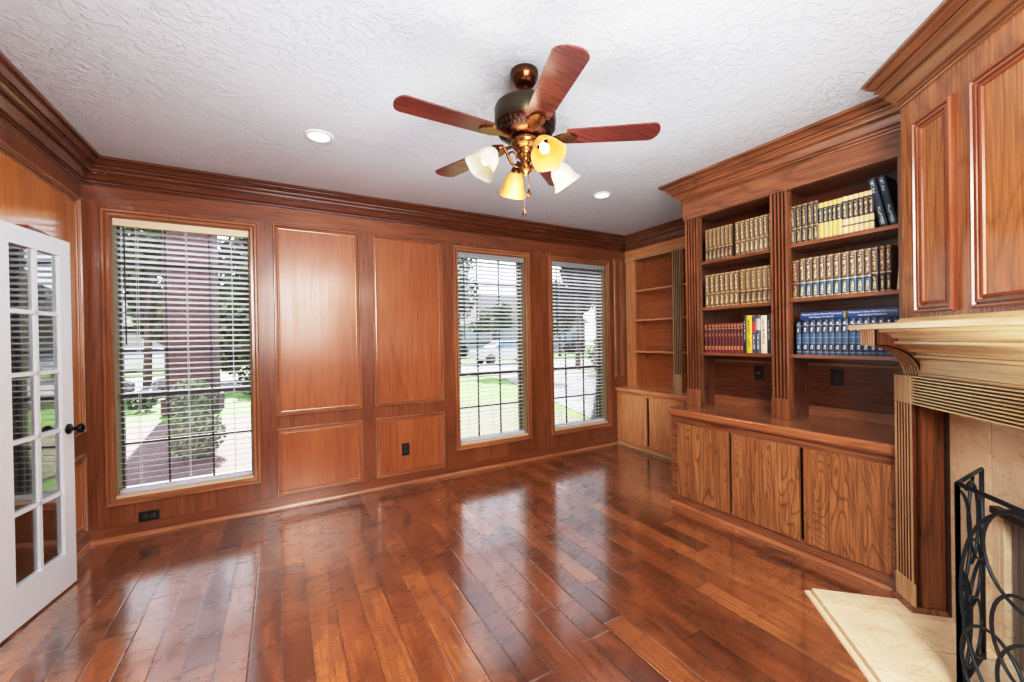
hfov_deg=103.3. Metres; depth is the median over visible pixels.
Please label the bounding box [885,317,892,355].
book
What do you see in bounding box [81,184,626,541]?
wall
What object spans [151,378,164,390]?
car
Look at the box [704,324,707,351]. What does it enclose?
book
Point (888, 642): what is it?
hearth
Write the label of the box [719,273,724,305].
book
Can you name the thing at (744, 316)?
book
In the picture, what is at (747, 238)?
book
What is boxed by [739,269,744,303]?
book
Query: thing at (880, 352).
book
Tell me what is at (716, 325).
book
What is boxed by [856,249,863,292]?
book
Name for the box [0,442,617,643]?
baseboard
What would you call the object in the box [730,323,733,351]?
book
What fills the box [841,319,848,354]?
book
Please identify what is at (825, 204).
book
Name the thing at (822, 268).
book
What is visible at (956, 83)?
overmantel
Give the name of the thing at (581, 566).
floor
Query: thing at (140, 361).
garage door
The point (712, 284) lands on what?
book
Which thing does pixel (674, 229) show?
crown molding
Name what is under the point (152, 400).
shrub
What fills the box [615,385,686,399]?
countertop
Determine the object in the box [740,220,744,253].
book
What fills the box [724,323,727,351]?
book
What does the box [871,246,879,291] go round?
book
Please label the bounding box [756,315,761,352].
book
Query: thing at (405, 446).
wall outlet
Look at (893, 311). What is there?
dictionary
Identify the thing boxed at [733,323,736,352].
book
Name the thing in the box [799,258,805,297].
book
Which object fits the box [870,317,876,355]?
book
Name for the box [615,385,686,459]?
base cabinet
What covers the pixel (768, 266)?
book
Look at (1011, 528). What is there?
firebox
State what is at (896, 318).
book
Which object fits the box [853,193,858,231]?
book
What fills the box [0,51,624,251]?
crown molding
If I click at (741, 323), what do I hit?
book
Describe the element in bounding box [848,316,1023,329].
shelf
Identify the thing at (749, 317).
book
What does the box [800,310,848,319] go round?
dictionary
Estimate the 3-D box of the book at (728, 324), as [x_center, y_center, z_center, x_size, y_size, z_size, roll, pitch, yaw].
[1.799,-0.028,3.269,0.174,0.234,0.023,-1,0,-30]
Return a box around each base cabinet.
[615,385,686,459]
[670,415,896,592]
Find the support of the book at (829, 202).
on the bookcase at (832, 157)
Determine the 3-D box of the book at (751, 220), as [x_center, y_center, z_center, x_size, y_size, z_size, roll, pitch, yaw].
[1.879,-0.797,3.100,0.176,0.262,0.031,-1,0,-30]
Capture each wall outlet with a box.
[138,509,159,521]
[402,443,409,455]
[754,365,763,379]
[830,369,843,385]
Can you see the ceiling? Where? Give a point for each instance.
(228, 87)
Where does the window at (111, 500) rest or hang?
in the wall at (356, 316)
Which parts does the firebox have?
metal frame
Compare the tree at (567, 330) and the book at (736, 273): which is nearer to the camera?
the book at (736, 273)
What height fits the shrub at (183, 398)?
0.844 m
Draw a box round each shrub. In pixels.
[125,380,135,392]
[125,396,159,411]
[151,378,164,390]
[162,407,226,459]
[166,379,216,416]
[234,367,249,394]
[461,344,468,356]
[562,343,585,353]
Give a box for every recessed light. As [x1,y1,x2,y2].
[304,129,333,142]
[593,192,611,198]
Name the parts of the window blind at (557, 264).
ladder cord, ladder cord, rail, ladder cord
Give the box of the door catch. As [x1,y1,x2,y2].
[16,224,51,236]
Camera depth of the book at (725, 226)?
3.23 m
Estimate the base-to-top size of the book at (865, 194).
0.237 m
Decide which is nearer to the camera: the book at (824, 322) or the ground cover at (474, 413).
the book at (824, 322)
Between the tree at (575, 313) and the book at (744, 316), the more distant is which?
the tree at (575, 313)
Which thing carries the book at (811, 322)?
on the bookcase at (832, 157)
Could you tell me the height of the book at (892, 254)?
0.268 m
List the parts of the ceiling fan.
blade, blade, lamp shade, light arm, lamp shade, blade, bulb, lamp shade, blade, lamp shade, blade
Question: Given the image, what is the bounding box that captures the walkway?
[495,369,594,416]
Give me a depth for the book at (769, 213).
2.94 m
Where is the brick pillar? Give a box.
[160,231,224,415]
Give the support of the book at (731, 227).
on the bookcase at (832, 157)
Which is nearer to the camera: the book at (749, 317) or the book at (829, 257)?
the book at (829, 257)
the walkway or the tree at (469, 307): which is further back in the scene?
the tree at (469, 307)
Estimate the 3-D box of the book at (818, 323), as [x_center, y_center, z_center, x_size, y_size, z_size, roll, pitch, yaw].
[2.105,-0.027,2.731,0.176,0.230,0.037,-1,0,-30]
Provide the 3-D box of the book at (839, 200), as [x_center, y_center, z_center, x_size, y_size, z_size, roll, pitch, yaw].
[2.153,-0.790,2.622,0.175,0.236,0.027,-1,0,-30]
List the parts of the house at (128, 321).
garage door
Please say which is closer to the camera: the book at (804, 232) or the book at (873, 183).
the book at (873, 183)
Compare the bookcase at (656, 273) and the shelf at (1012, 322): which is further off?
the bookcase at (656, 273)
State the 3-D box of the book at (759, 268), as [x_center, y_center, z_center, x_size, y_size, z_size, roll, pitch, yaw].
[1.910,-0.420,3.059,0.176,0.272,0.039,-1,0,-30]
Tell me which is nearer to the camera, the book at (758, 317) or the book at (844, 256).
the book at (844, 256)
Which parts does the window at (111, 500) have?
sill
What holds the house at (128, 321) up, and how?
on the lawn at (466, 394)
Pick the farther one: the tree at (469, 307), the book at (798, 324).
the tree at (469, 307)
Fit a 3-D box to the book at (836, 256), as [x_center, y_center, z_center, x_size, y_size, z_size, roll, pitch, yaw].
[2.151,-0.430,2.637,0.176,0.268,0.040,-1,0,-30]
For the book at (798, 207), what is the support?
on the bookcase at (832, 157)
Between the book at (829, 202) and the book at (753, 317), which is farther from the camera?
the book at (753, 317)
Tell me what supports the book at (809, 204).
on the bookcase at (832, 157)
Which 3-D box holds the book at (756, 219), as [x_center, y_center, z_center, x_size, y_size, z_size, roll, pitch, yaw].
[1.896,-0.797,3.070,0.176,0.262,0.035,-1,0,-30]
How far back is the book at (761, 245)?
2.99 m
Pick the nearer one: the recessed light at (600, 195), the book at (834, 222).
the book at (834, 222)
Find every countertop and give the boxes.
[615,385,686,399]
[667,402,894,455]
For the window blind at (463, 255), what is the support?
attached to the window at (525, 287)
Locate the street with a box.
[125,358,594,398]
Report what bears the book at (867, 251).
on the bookcase at (832, 157)
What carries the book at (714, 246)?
on the bookcase at (832, 157)
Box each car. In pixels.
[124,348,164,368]
[468,341,516,364]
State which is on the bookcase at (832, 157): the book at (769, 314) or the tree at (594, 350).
the book at (769, 314)
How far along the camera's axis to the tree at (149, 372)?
14.52 m
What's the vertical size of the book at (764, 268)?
0.272 m
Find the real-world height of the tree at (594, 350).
1.601 m
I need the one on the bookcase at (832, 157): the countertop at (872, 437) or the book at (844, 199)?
the book at (844, 199)
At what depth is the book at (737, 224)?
3.15 m
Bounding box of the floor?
[0,444,896,681]
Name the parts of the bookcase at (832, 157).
panel, shelf, shelf, shelf, moulding, crown moulding, panel, panel, shelf, shelf, shelf, moulding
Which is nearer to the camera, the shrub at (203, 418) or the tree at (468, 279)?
the shrub at (203, 418)
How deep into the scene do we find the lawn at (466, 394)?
11.38 m
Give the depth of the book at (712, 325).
3.34 m
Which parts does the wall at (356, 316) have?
panel moulding, panel moulding, rail, rail, panel moulding, panel moulding, panel moulding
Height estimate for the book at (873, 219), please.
0.237 m
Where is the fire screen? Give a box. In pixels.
[954,467,1023,681]
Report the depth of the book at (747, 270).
3.08 m
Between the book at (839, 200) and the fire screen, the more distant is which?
the book at (839, 200)
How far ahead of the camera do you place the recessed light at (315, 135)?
2.56 m
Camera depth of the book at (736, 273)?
3.16 m
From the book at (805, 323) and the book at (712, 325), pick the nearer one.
the book at (805, 323)
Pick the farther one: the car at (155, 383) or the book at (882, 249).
the car at (155, 383)
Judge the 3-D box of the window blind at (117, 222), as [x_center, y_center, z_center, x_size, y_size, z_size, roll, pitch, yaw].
[-2.516,0.105,3.147,0.819,1.997,0.080,-1,0,-30]
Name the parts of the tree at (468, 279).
crown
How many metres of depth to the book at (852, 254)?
2.52 m
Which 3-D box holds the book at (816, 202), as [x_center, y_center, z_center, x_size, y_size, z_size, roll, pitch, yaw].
[2.089,-0.803,2.734,0.175,0.263,0.027,-1,0,-30]
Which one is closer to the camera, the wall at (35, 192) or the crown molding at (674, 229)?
the wall at (35, 192)
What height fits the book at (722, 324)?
0.234 m
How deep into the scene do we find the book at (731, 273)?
3.20 m
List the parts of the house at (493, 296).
pane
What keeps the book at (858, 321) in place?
on the bookcase at (832, 157)
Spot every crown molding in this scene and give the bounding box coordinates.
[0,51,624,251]
[620,217,684,251]
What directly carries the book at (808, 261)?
on the bookcase at (832, 157)
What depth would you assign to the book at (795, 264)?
2.80 m
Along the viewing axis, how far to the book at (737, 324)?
3.16 m
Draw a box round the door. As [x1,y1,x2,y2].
[0,220,86,642]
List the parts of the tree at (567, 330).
crown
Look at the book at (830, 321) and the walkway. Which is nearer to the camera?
the book at (830, 321)
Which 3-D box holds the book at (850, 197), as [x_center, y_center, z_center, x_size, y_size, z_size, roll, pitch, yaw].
[2.183,-0.791,2.569,0.174,0.237,0.025,-1,0,-30]
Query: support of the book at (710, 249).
on the bookcase at (832, 157)
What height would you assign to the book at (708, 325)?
0.234 m
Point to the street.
(556, 363)
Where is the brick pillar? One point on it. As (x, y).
(174, 371)
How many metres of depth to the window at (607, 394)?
5.22 m
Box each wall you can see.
[0,120,88,553]
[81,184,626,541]
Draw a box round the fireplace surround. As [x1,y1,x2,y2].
[950,413,1023,655]
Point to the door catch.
(21, 225)
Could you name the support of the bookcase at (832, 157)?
on the countertop at (872, 437)
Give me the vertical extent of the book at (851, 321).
0.230 m
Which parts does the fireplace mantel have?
leg, trim, stepped moulding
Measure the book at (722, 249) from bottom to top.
0.262 m
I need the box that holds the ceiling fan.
[393,44,660,216]
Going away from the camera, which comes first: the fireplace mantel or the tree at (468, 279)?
the fireplace mantel
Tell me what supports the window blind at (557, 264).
attached to the window at (607, 394)
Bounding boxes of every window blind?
[112,218,251,493]
[458,252,524,441]
[552,261,604,427]
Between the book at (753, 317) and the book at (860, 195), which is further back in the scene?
the book at (753, 317)
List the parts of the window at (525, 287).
sash, sill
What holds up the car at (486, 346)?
on the street
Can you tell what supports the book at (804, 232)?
on the bookcase at (832, 157)
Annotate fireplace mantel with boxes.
[848,316,1023,617]
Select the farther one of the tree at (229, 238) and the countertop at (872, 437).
the tree at (229, 238)
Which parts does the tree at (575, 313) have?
crown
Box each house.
[123,302,163,368]
[460,295,587,352]
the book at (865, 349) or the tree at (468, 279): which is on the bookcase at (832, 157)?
the book at (865, 349)
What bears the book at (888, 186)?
on the bookcase at (832, 157)
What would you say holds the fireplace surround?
on the hearth
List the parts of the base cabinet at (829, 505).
door, door, door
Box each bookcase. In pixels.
[624,236,686,392]
[658,96,903,425]
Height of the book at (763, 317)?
0.278 m
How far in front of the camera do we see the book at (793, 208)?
2.80 m
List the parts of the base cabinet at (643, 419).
door, door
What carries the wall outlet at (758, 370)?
attached to the bookcase at (832, 157)
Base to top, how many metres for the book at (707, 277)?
0.268 m
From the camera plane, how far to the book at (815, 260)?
2.69 m
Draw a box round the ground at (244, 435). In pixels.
[126,415,251,486]
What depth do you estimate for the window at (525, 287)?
4.59 m
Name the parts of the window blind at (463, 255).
ladder cord, ladder cord, rail, ladder cord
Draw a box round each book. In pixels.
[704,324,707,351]
[705,230,707,260]
[705,275,709,306]
[707,324,711,351]
[708,229,712,260]
[710,274,714,306]
[711,324,714,351]
[712,228,716,259]
[714,273,719,306]
[715,323,717,351]
[716,227,720,258]
[718,323,720,351]
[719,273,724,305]
[720,226,724,257]
[721,323,724,351]
[724,225,728,256]
[724,272,728,305]
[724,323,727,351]
[727,323,730,351]
[728,224,734,256]
[729,271,733,304]
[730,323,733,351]
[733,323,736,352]
[734,270,739,304]
[735,221,739,254]
[736,323,739,352]
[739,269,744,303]
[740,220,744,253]
[740,322,743,352]
[743,315,747,352]
[745,219,749,252]
[745,268,750,303]
[746,315,755,352]
[749,218,753,252]
[750,267,756,302]
[752,316,755,352]
[754,217,758,251]
[756,266,761,302]
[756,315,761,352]
[758,215,763,250]
[761,315,766,352]
[762,265,766,302]
[763,214,767,249]
[767,265,770,301]
[767,313,770,352]
[768,213,769,248]
[791,206,795,243]
[792,260,799,297]
[796,204,801,242]
[796,322,801,353]
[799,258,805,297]
[801,203,807,241]
[802,320,808,353]
[805,257,811,296]
[807,201,812,240]
[809,320,814,353]
[812,256,818,296]
[813,200,822,239]
[815,320,821,354]
[818,203,822,238]
[819,255,825,295]
[822,319,827,354]
[823,202,827,237]
[825,254,832,295]
[828,200,831,236]
[828,319,833,354]
[832,199,836,235]
[833,253,840,294]
[834,319,840,354]
[836,198,841,234]
[840,251,848,293]
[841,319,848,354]
[842,196,847,233]
[848,195,852,232]
[848,318,855,354]
[849,250,856,293]
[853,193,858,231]
[855,318,861,354]
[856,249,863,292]
[858,192,863,230]
[862,318,869,355]
[863,191,868,229]
[864,248,871,291]
[867,177,889,226]
[868,190,879,228]
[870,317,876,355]
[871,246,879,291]
[877,175,897,224]
[877,317,884,355]
[879,245,885,290]
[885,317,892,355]
[886,244,898,289]
[893,316,898,355]
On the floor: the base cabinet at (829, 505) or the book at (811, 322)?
the base cabinet at (829, 505)
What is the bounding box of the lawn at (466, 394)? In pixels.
[125,346,595,425]
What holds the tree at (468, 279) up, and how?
on the street
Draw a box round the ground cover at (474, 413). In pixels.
[460,401,582,437]
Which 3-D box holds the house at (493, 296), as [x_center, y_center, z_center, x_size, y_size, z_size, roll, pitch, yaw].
[0.710,-1.953,47.621,14.300,6.550,9.000,-1,0,-30]
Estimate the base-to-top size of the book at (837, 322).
0.230 m
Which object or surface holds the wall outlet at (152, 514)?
attached to the wall at (356, 316)
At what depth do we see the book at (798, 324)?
2.79 m
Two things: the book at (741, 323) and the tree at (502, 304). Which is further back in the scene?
the tree at (502, 304)
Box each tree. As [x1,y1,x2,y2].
[122,227,163,388]
[218,237,246,296]
[219,254,249,378]
[458,258,478,372]
[460,296,473,339]
[469,303,514,339]
[553,267,593,365]
[553,295,584,355]
[587,339,595,364]
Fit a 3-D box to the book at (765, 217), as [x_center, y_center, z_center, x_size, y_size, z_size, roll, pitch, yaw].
[1.930,-0.797,3.011,0.176,0.262,0.033,-1,0,-30]
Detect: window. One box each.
[99,207,261,507]
[452,245,532,450]
[548,255,611,435]
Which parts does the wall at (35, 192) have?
moulding, moulding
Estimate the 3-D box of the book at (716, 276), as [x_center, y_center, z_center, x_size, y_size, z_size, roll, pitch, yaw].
[1.745,-0.416,3.349,0.176,0.268,0.042,-1,0,-30]
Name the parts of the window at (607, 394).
sash, sill, pane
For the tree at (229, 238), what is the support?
on the lawn at (466, 394)
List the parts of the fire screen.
wing panel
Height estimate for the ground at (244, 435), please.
0.030 m
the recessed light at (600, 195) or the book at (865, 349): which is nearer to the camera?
the book at (865, 349)
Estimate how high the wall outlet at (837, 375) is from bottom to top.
0.118 m
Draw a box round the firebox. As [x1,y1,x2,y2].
[989,505,1023,671]
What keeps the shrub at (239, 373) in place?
on the lawn at (466, 394)
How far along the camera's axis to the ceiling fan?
1.88 m
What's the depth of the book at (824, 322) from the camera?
2.65 m
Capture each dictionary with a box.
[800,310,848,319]
[848,307,898,317]
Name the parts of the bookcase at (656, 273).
panel, shelf, shelf, shelf, moulding, panel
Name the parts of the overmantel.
panel moulding, crown moulding, moulding, panel moulding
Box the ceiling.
[0,0,942,234]
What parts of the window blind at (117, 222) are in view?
ladder cord, rail, ladder cord, ladder cord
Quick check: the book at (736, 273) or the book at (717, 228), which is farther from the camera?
the book at (717, 228)
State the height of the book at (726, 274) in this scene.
0.268 m
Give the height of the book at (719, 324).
0.234 m
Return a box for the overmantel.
[861,0,1023,322]
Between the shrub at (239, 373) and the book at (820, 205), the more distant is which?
the shrub at (239, 373)
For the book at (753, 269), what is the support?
on the bookcase at (832, 157)
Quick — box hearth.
[804,588,1023,681]

